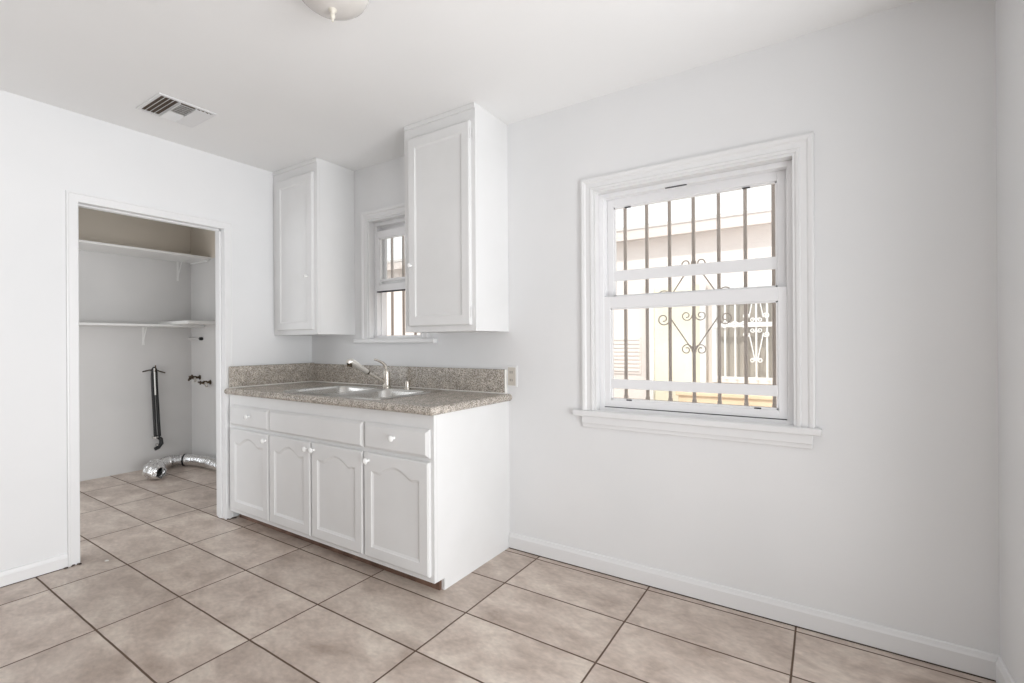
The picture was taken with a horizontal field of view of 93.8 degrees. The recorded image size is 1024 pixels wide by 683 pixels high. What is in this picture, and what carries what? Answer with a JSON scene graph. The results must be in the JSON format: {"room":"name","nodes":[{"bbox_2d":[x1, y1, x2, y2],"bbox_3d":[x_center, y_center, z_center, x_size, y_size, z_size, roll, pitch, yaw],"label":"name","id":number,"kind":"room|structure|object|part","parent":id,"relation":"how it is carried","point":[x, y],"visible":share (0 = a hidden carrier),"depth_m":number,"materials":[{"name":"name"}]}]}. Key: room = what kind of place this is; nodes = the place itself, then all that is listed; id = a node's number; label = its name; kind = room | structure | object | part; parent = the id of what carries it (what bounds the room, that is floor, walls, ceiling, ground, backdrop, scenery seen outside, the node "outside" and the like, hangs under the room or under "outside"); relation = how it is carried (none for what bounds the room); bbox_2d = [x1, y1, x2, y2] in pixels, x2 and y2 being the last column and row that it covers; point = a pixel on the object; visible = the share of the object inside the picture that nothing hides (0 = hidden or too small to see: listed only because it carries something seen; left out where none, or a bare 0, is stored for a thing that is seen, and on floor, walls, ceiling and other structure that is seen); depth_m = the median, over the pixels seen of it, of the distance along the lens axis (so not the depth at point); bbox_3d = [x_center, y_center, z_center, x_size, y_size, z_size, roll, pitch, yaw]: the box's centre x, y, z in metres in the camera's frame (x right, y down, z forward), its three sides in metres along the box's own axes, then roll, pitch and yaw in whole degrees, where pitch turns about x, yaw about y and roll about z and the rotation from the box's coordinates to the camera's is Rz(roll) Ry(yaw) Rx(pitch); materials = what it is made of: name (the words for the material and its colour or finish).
{"room":"kitchen","nodes":[
{"label":"kitchen","id":0,"kind":"room"},
{"bbox_2d":[78,207,215,481],"bbox_3d":[-3.094,-0.014,3.555,2.040,2.443,2.360,0,0,33],"label":"wall","id":1,"kind":"structure","parent":0,"point":[115,395],"depth_m":4.53,"materials":[{"name":"paint"}]},
{"bbox_2d":[79,322,204,344],"bbox_3d":[-3.711,-0.060,3.937,0.290,0.191,2.068,0,0,33],"label":"closet shelf","id":2,"kind":"object","parent":1,"relation":"attached to","point":[143,326],"visible":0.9,"depth_m":4.38,"materials":[{"name":"white paint"}]},
{"bbox_2d":[79,240,210,280],"bbox_3d":[-3.656,-0.707,3.900,0.430,0.211,2.069,0,0,33],"label":"closet shelf","id":3,"kind":"object","parent":1,"relation":"attached to","point":[84,245],"visible":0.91,"depth_m":4.32,"materials":[{"name":"white paint"}]},
{"bbox_2d":[159,320,215,324],"bbox_3d":[-3.090,-0.175,4.598,0.608,0.030,0.284,0,0,33],"label":"closet shelf","id":4,"kind":"object","parent":1,"relation":"attached to","point":[186,322],"visible":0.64,"depth_m":4.45,"materials":[{"name":"white paint"}]},
{"bbox_2d":[188,375,200,381],"bbox_3d":[-3.136,0.362,4.741,0.098,0.077,0.098,0,0,33],"label":"valve","id":5,"kind":"object","parent":1,"relation":"attached to","point":[195,378],"visible":1,"depth_m":4.72,"materials":[{"name":"brown metal"}]},
{"bbox_2d":[188,337,202,339],"bbox_3d":[-3.169,-0.026,4.801,0.254,0.032,0.032,0,0,33],"label":"pipe","id":6,"kind":"object","parent":1,"relation":"attached to","point":[189,338],"visible":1,"depth_m":4.78,"materials":[{"name":"paint"}]},
{"bbox_2d":[198,380,211,386],"bbox_3d":[-2.958,0.406,4.626,0.111,0.068,0.098,0,0,33],"label":"valve","id":7,"kind":"object","parent":1,"relation":"attached to","point":[209,381],"visible":1,"depth_m":4.61,"materials":[{"name":"brown metal"}]},
{"bbox_3d":[-3.412,0.268,4.589,0.079,0.085,0.188,0,0,33],"label":"wall hook","id":8,"kind":"object","parent":1,"relation":"attached to","visible":0},
{"bbox_2d":[151,367,163,450],"bbox_3d":[-3.403,0.640,4.599,0.054,0.800,0.098,0,0,33],"label":"hose","id":9,"kind":"object","parent":8,"relation":"hanging from","point":[154,375],"visible":1,"depth_m":4.58,"materials":[{"name":"black rubber"}]},
{"bbox_2d":[0,90,311,571],"bbox_3d":[-2.804,-0.017,2.019,0.120,2.443,4.300,0,0,33],"label":"wall","id":10,"kind":"structure","parent":0,"point":[46,150],"depth_m":2.52,"materials":[{"name":"paint"}]},
{"bbox_2d":[0,553,67,587],"bbox_3d":[-3.140,1.169,1.367,0.014,0.075,2.834,0,0,33],"label":"baseboard","id":11,"kind":"structure","parent":10,"relation":"attached to","point":[27,571],"depth_m":2.44,"materials":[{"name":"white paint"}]},
{"bbox_2d":[65,190,233,566],"bbox_3d":[-2.193,0.196,2.951,0.138,2.011,0.859,0,0,33],"label":"door frame","id":12,"kind":"structure","parent":10,"relation":"in","point":[73,200],"depth_m":2.81,"materials":[{"name":"white paint"}]},
{"bbox_2d":[0,0,916,171],"bbox_3d":[-1.968,-1.319,1.477,6.208,0.150,4.610,0,0,33],"label":"ceiling","id":13,"kind":"structure","parent":0,"point":[286,84],"depth_m":2.10,"materials":[{"name":"paint"}]},
{"bbox_2d":[136,93,216,127],"bbox_3d":[-1.806,-1.235,2.586,0.286,0.016,0.275,0,0,33],"label":"ceiling vent","id":14,"kind":"object","parent":13,"relation":"in","point":[161,105],"visible":1,"depth_m":2.57,"materials":[{"name":"white metal"}]},
{"bbox_2d":[302,0,368,21],"bbox_3d":[-0.629,-1.185,1.681,0.246,0.134,0.246,0,0,33],"label":"ceiling light","id":15,"kind":"object","parent":13,"relation":"attached to","point":[338,10],"visible":1,"depth_m":1.68,"materials":[{"name":"white glass"}]},
{"bbox_2d":[0,465,995,682],"bbox_3d":[-1.952,1.259,1.475,6.208,0.120,4.610,0,0,33],"label":"floor","id":16,"kind":"structure","parent":0,"point":[184,593],"depth_m":2.03,"materials":[{"name":"tile"}]},
{"bbox_2d":[143,454,215,479],"bbox_3d":[-3.024,1.135,4.380,0.776,0.146,0.559,0,0,33],"label":"duct","id":17,"kind":"object","parent":16,"relation":"on","point":[155,469],"visible":0.92,"depth_m":4.49,"materials":[{"name":"silver metal"}]},
{"bbox_2d":[229,394,509,589],"bbox_3d":[-0.976,0.772,2.986,1.845,0.845,0.690,0,0,33],"label":"base cabinet","id":18,"kind":"object","parent":16,"relation":"on","point":[423,499],"visible":0.98,"depth_m":2.54,"materials":[{"name":"paint"}]},
{"bbox_3d":[-1.689,0.845,3.089,0.450,0.536,0.019,0,0,33],"label":"door","id":19,"kind":"part","parent":18,"relation":"part of","materials":[{"name":"paint"}]},
{"bbox_3d":[-1.691,0.490,3.090,0.450,0.134,0.019,0,0,33],"label":"drawer","id":20,"kind":"part","parent":18,"relation":"part of","materials":[{"name":"paint"}]},
{"bbox_3d":[-1.319,0.842,2.848,0.414,0.536,0.019,0,0,33],"label":"door","id":21,"kind":"part","parent":18,"relation":"part of","materials":[{"name":"paint"}]},
{"bbox_3d":[-0.953,0.840,2.611,0.434,0.536,0.019,0,0,33],"label":"door","id":22,"kind":"part","parent":18,"relation":"part of","materials":[{"name":"paint"}]},
{"bbox_3d":[-0.745,0.609,2.444,0.033,0.033,0.032,0,0,33],"label":"knob","id":23,"kind":"part","parent":18,"relation":"part of","materials":[{"name":"white ceramic"}]},
{"bbox_2d":[224,363,511,415],"bbox_3d":[-0.965,0.256,2.988,1.867,0.186,0.672,0,0,33],"label":"countertop","id":24,"kind":"structure","parent":18,"relation":"on","point":[462,388],"depth_m":3.02,"materials":[{"name":"stone"}]},
{"bbox_2d":[283,384,441,399],"bbox_3d":[-0.917,0.390,2.951,0.855,0.178,0.547,0,0,33],"label":"sink","id":25,"kind":"object","parent":24,"relation":"in","point":[357,391],"visible":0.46,"depth_m":3.01,"materials":[{"name":"silver metal"}]},
{"bbox_2d":[346,358,390,387],"bbox_3d":[-0.920,0.203,3.073,0.304,0.199,0.074,0,0,-40],"label":"kitchen faucet","id":26,"kind":"object","parent":25,"relation":"on","point":[385,381],"visible":1,"depth_m":3.10,"materials":[{"name":"silver metal"}]},
{"bbox_3d":[-0.875,0.233,3.100,0.122,0.090,0.027,0,0,-44],"label":"spout","id":27,"kind":"part","parent":26,"relation":"part of","materials":[{"name":"silver metal"}]},
{"bbox_3d":[-0.857,0.149,3.141,0.092,0.078,0.025,0,0,-12],"label":"lever handle","id":28,"kind":"part","parent":26,"relation":"part of","materials":[{"name":"silver metal"}]},
{"bbox_2d":[382,369,390,387],"bbox_3d":[-0.823,0.238,3.147,0.060,0.126,0.060,0,0,33],"label":"faucet","id":29,"kind":"object","parent":26,"relation":"attached to","point":[386,373],"depth_m":3.13,"materials":[{"name":"silver metal"}]},
{"bbox_2d":[404,381,410,388],"bbox_3d":[-0.668,0.275,3.055,0.042,0.051,0.042,0,0,33],"label":"soap dispenser","id":30,"kind":"object","parent":25,"relation":"on","point":[407,384],"visible":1,"depth_m":3.04,"materials":[{"name":"silver metal"}]},
{"bbox_3d":[-0.590,0.474,2.342,0.033,0.033,0.032,0,0,33],"label":"knob","id":31,"kind":"part","parent":18,"relation":"part of","materials":[{"name":"white ceramic"}]},
{"bbox_3d":[-0.573,0.837,2.364,0.448,0.536,0.019,0,0,33],"label":"door","id":32,"kind":"part","parent":18,"relation":"part of","materials":[{"name":"paint"}]},
{"bbox_3d":[-0.576,0.482,2.364,0.448,0.134,0.019,0,0,33],"label":"drawer","id":33,"kind":"part","parent":18,"relation":"part of","materials":[{"name":"paint"}]},
{"bbox_2d":[312,0,999,654],"bbox_3d":[0.158,-0.035,2.753,4.048,2.443,0.160,0,0,33],"label":"wall","id":34,"kind":"structure","parent":0,"point":[890,519],"depth_m":1.93,"materials":[{"name":"paint"}]},
{"bbox_2d":[273,158,354,335],"bbox_3d":[-1.463,-0.646,3.498,0.520,1.198,0.354,0,0,33],"label":"upper cabinet","id":35,"kind":"object","parent":34,"relation":"attached to","point":[314,223],"visible":1,"depth_m":3.36,"materials":[{"name":"paint"}]},
{"bbox_3d":[-1.540,-1.230,3.385,0.520,0.027,0.007,0,0,33],"label":"molding","id":36,"kind":"part","parent":35,"relation":"part of","materials":[{"name":"paint"}]},
{"bbox_3d":[-1.530,-0.617,3.373,0.424,1.074,0.019,0,0,33],"label":"door","id":37,"kind":"part","parent":35,"relation":"part of","materials":[{"name":"paint"}]},
{"bbox_3d":[-1.530,-0.645,3.395,0.520,1.197,0.020,0,0,33],"label":"frame","id":38,"kind":"part","parent":35,"relation":"part of","materials":[{"name":"paint"}]},
{"bbox_2d":[353,203,436,342],"bbox_3d":[-0.766,-0.460,3.352,0.780,0.941,0.222,0,0,33],"label":"window","id":39,"kind":"structure","parent":34,"relation":"in","point":[379,225],"depth_m":3.43,"materials":[{"name":"white paint"}]},
{"bbox_3d":[-0.776,-0.575,3.338,0.470,0.433,0.030,0,0,33],"label":"sash","id":40,"kind":"part","parent":39,"relation":"part of","materials":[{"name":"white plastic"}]},
{"bbox_2d":[391,238,393,277],"bbox_3d":[-0.888,-0.624,3.594,0.022,0.293,0.022,0,0,33],"label":"window grille","id":41,"kind":"object","parent":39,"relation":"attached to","point":[392,261],"depth_m":3.59,"materials":[{"name":"brown metal"}]},
{"bbox_2d":[391,292,393,334],"bbox_3d":[-0.888,-0.210,3.596,0.024,0.315,0.022,0,0,33],"label":"window grille","id":42,"kind":"object","parent":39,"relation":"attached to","point":[392,293],"depth_m":3.59,"materials":[{"name":"brown metal"}]},
{"bbox_3d":[-0.753,-0.622,3.373,0.457,0.430,0.026,0,0,33],"label":"sash","id":43,"kind":"part","parent":39,"relation":"part of","materials":[{"name":"white plastic"}]},
{"bbox_3d":[-0.762,-0.437,3.356,0.494,0.831,0.090,0,0,33],"label":"frame","id":44,"kind":"part","parent":39,"relation":"part of","materials":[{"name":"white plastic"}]},
{"bbox_2d":[402,291,404,334],"bbox_3d":[-0.791,-0.210,3.533,0.023,0.317,0.022,0,0,33],"label":"window grille","id":45,"kind":"object","parent":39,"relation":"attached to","point":[403,292],"depth_m":3.53,"materials":[{"name":"brown metal"}]},
{"bbox_2d":[402,236,404,276],"bbox_3d":[-0.791,-0.625,3.531,0.023,0.296,0.022,0,0,33],"label":"window grille","id":46,"kind":"object","parent":39,"relation":"attached to","point":[403,237],"depth_m":3.53,"materials":[{"name":"metal"}]},
{"bbox_2d":[313,363,505,392],"bbox_3d":[-0.796,0.237,3.267,1.812,0.140,0.020,0,0,33],"label":"backsplash","id":47,"kind":"structure","parent":34,"relation":"attached to","point":[469,379],"depth_m":3.11,"materials":[{"name":"stone"}]},
{"bbox_2d":[404,102,508,332],"bbox_3d":[-0.336,-0.654,2.765,0.518,1.198,0.354,0,0,33],"label":"upper cabinet","id":48,"kind":"object","parent":34,"relation":"attached to","point":[456,160],"visible":1,"depth_m":2.63,"materials":[{"name":"paint"}]},
{"bbox_3d":[-0.413,-1.238,2.652,0.518,0.027,0.007,0,0,33],"label":"molding","id":49,"kind":"part","parent":48,"relation":"part of","materials":[{"name":"paint"}]},
{"bbox_3d":[-0.406,-0.625,2.642,0.446,1.074,0.019,0,0,33],"label":"door","id":50,"kind":"part","parent":48,"relation":"part of","materials":[{"name":"paint"}]},
{"bbox_3d":[-0.402,-0.653,2.662,0.518,1.197,0.020,0,0,33],"label":"frame","id":51,"kind":"part","parent":48,"relation":"part of","materials":[{"name":"paint"}]},
{"bbox_2d":[507,366,517,386],"bbox_3d":[0.001,0.201,2.756,0.070,0.120,0.007,0,0,33],"label":"wall outlet","id":52,"kind":"object","parent":34,"relation":"attached to","point":[512,379],"visible":1,"depth_m":2.75,"materials":[{"name":"white paint"}]},
{"bbox_2d":[508,367,515,385],"bbox_3d":[-0.001,0.201,2.756,0.054,0.104,0.003,0,0,33],"label":"receptacle","id":53,"kind":"object","parent":52,"relation":"attached to","point":[511,370],"depth_m":2.75,"materials":[{"name":"beige plastic"}]},
{"bbox_2d":[572,132,821,448],"bbox_3d":[0.835,-0.203,2.312,1.105,1.292,0.222,0,0,33],"label":"window","id":54,"kind":"structure","parent":34,"relation":"in","point":[787,163],"depth_m":2.20,"materials":[{"name":"white paint"}]},
{"bbox_2d":[623,208,626,269],"bbox_3d":[0.621,-0.556,2.612,0.018,0.331,0.026,0,0,33],"label":"window grille","id":55,"kind":"object","parent":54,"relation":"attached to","point":[624,210],"depth_m":2.61,"materials":[{"name":"beige paint"}]},
{"bbox_2d":[624,309,627,379],"bbox_3d":[0.625,0.016,2.611,0.019,0.380,0.026,0,0,33],"label":"window grille","id":56,"kind":"object","parent":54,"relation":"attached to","point":[625,310],"depth_m":2.61,"materials":[{"name":"brown metal"}]},
{"bbox_2d":[645,205,648,267],"bbox_3d":[0.721,-0.556,2.547,0.018,0.330,0.026,0,0,33],"label":"window grille","id":57,"kind":"object","parent":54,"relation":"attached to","point":[646,206],"depth_m":2.54,"materials":[{"name":"metal"}]},
{"bbox_2d":[646,308,649,379],"bbox_3d":[0.725,0.013,2.546,0.016,0.376,0.026,0,0,33],"label":"window grille","id":58,"kind":"object","parent":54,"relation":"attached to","point":[647,309],"depth_m":2.54,"materials":[{"name":"brown metal"}]},
{"bbox_2d":[668,201,671,265],"bbox_3d":[0.820,-0.557,2.482,0.015,0.332,0.026,0,0,33],"label":"window grille","id":59,"kind":"object","parent":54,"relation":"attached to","point":[669,202],"depth_m":2.48,"materials":[{"name":"metal"}]},
{"bbox_2d":[659,276,683,292],"bbox_3d":[0.827,-0.293,2.479,0.122,0.075,0.026,0,0,33],"label":"window grille","id":60,"kind":"object","parent":54,"relation":"attached to","point":[669,278],"depth_m":2.48,"materials":[{"name":"brown metal"}]},
{"bbox_2d":[681,197,705,264],"bbox_3d":[0.917,-0.557,2.420,0.115,0.333,0.026,0,0,33],"label":"window grille","id":61,"kind":"object","parent":54,"relation":"attached to","point":[693,261],"depth_m":2.41,"materials":[{"name":"brown metal"}]},
{"bbox_2d":[658,305,731,382],"bbox_3d":[0.920,0.012,2.420,0.351,0.378,0.026,0,0,33],"label":"window grille","id":62,"kind":"object","parent":54,"relation":"attached to","point":[693,347],"depth_m":2.41,"materials":[{"name":"brown metal"}]},
{"bbox_3d":[0.932,0.322,2.425,1.020,0.028,0.005,0,0,33],"label":"rail","id":63,"kind":"part","parent":62,"relation":"part of","materials":[{"name":"white metal"}]},
{"bbox_3d":[0.839,0.052,2.293,0.834,0.574,0.030,0,0,33],"label":"sash","id":64,"kind":"part","parent":54,"relation":"part of","materials":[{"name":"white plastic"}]},
{"bbox_3d":[0.849,-0.200,2.309,0.880,1.144,0.090,0,0,33],"label":"frame","id":65,"kind":"part","parent":54,"relation":"part of","materials":[{"name":"white plastic"}]},
{"bbox_3d":[0.858,-0.476,2.327,0.822,0.547,0.026,0,0,33],"label":"sash","id":66,"kind":"part","parent":54,"relation":"part of","materials":[{"name":"white plastic"}]},
{"bbox_2d":[703,273,728,288],"bbox_3d":[1.007,-0.295,2.362,0.114,0.074,0.026,0,0,33],"label":"window grille","id":67,"kind":"object","parent":54,"relation":"attached to","point":[718,275],"depth_m":2.35,"materials":[{"name":"brown metal"}]},
{"bbox_2d":[717,193,720,261],"bbox_3d":[1.018,-0.558,2.354,0.015,0.333,0.026,0,0,33],"label":"window grille","id":68,"kind":"object","parent":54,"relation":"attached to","point":[718,194],"depth_m":2.35,"materials":[{"name":"brown metal"}]},
{"bbox_2d":[743,189,746,258],"bbox_3d":[1.115,-0.559,2.291,0.015,0.330,0.026,0,0,33],"label":"window grille","id":69,"kind":"object","parent":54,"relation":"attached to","point":[744,190],"depth_m":2.28,"materials":[{"name":"brown metal"}]},
{"bbox_2d":[744,304,747,383],"bbox_3d":[1.119,0.012,2.290,0.015,0.376,0.026,0,0,33],"label":"window grille","id":70,"kind":"object","parent":54,"relation":"attached to","point":[745,305],"depth_m":2.28,"materials":[{"name":"brown metal"}]},
{"bbox_2d":[771,184,774,256],"bbox_3d":[1.214,-0.559,2.227,0.013,0.333,0.026,0,0,33],"label":"window grille","id":71,"kind":"object","parent":54,"relation":"attached to","point":[772,186],"depth_m":2.22,"materials":[{"name":"brown metal"}]},
{"bbox_2d":[772,303,775,384],"bbox_3d":[1.217,0.011,2.226,0.014,0.375,0.026,0,0,33],"label":"window grille","id":72,"kind":"object","parent":54,"relation":"attached to","point":[773,304],"depth_m":2.22,"materials":[{"name":"beige paint"}]},
{"bbox_2d":[509,532,999,681],"bbox_3d":[0.837,1.138,2.212,2.032,0.088,0.014,0,0,33],"label":"baseboard","id":73,"kind":"structure","parent":34,"relation":"attached to","point":[954,656],"depth_m":2.01,"materials":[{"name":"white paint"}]},
{"bbox_2d":[995,0,1023,682],"bbox_3d":[0.577,-0.039,-0.179,0.150,2.443,4.300,0,0,33],"label":"wall","id":74,"kind":"structure","parent":0,"point":[1009,14],"depth_m":1.54,"materials":[{"name":"paint"}]},
{"bbox_2d":[995,657,1014,682],"bbox_3d":[1.514,1.134,1.402,0.014,0.088,0.606,0,0,33],"label":"baseboard","id":75,"kind":"structure","parent":74,"relation":"attached to","point":[1003,675],"depth_m":1.61,"materials":[{"name":"white paint"}]},
{"label":"outside","id":76,"kind":"structure","parent":0,"visible":0},
{"bbox_3d":[1.761,1.366,7.083,16.000,0.130,8.840,0,0,33],"label":"ground","id":77,"kind":"structure","parent":76,"visible":0},
{"bbox_2d":[387,207,776,400],"bbox_3d":[0.804,0.021,6.084,11.500,2.570,1.750,0,0,33],"label":"neighbor house","id":78,"kind":"structure","parent":77,"relation":"on","point":[759,233],"depth_m":4.61,"materials":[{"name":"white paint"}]},
{"bbox_2d":[614,337,640,373],"bbox_3d":[1.174,0.142,4.973,0.330,0.380,0.012,0,0,33],"label":"vent","id":79,"kind":"object","parent":78,"relation":"attached to","point":[634,343],"depth_m":4.94,"materials":[{"name":"white paint"}]},
{"bbox_3d":[1.598,0.370,4.645,0.535,1.860,0.040,0,0,33],"label":"corner trim","id":80,"kind":"part","parent":78,"relation":"part of","materials":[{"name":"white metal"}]},
{"bbox_2d":[712,281,776,381],"bbox_3d":[2.297,-0.085,4.115,1.090,0.880,0.038,0,0,33],"label":"window grille","id":81,"kind":"object","parent":78,"relation":"attached to","point":[734,324],"visible":0.43,"depth_m":4.24,"materials":[{"name":"white metal"}]},
{"bbox_3d":[2.362,-0.081,4.197,1.030,0.810,0.013,0,0,33],"label":"pane","id":82,"kind":"part","parent":78,"relation":"part of","materials":[{"name":"beige metal"}]},
{"bbox_2d":[676,391,772,406],"bbox_3d":[2.453,0.864,3.841,2.140,0.860,0.360,0,0,33],"label":"wall","id":83,"kind":"structure","parent":77,"relation":"on","point":[734,399],"depth_m":4.05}
]}

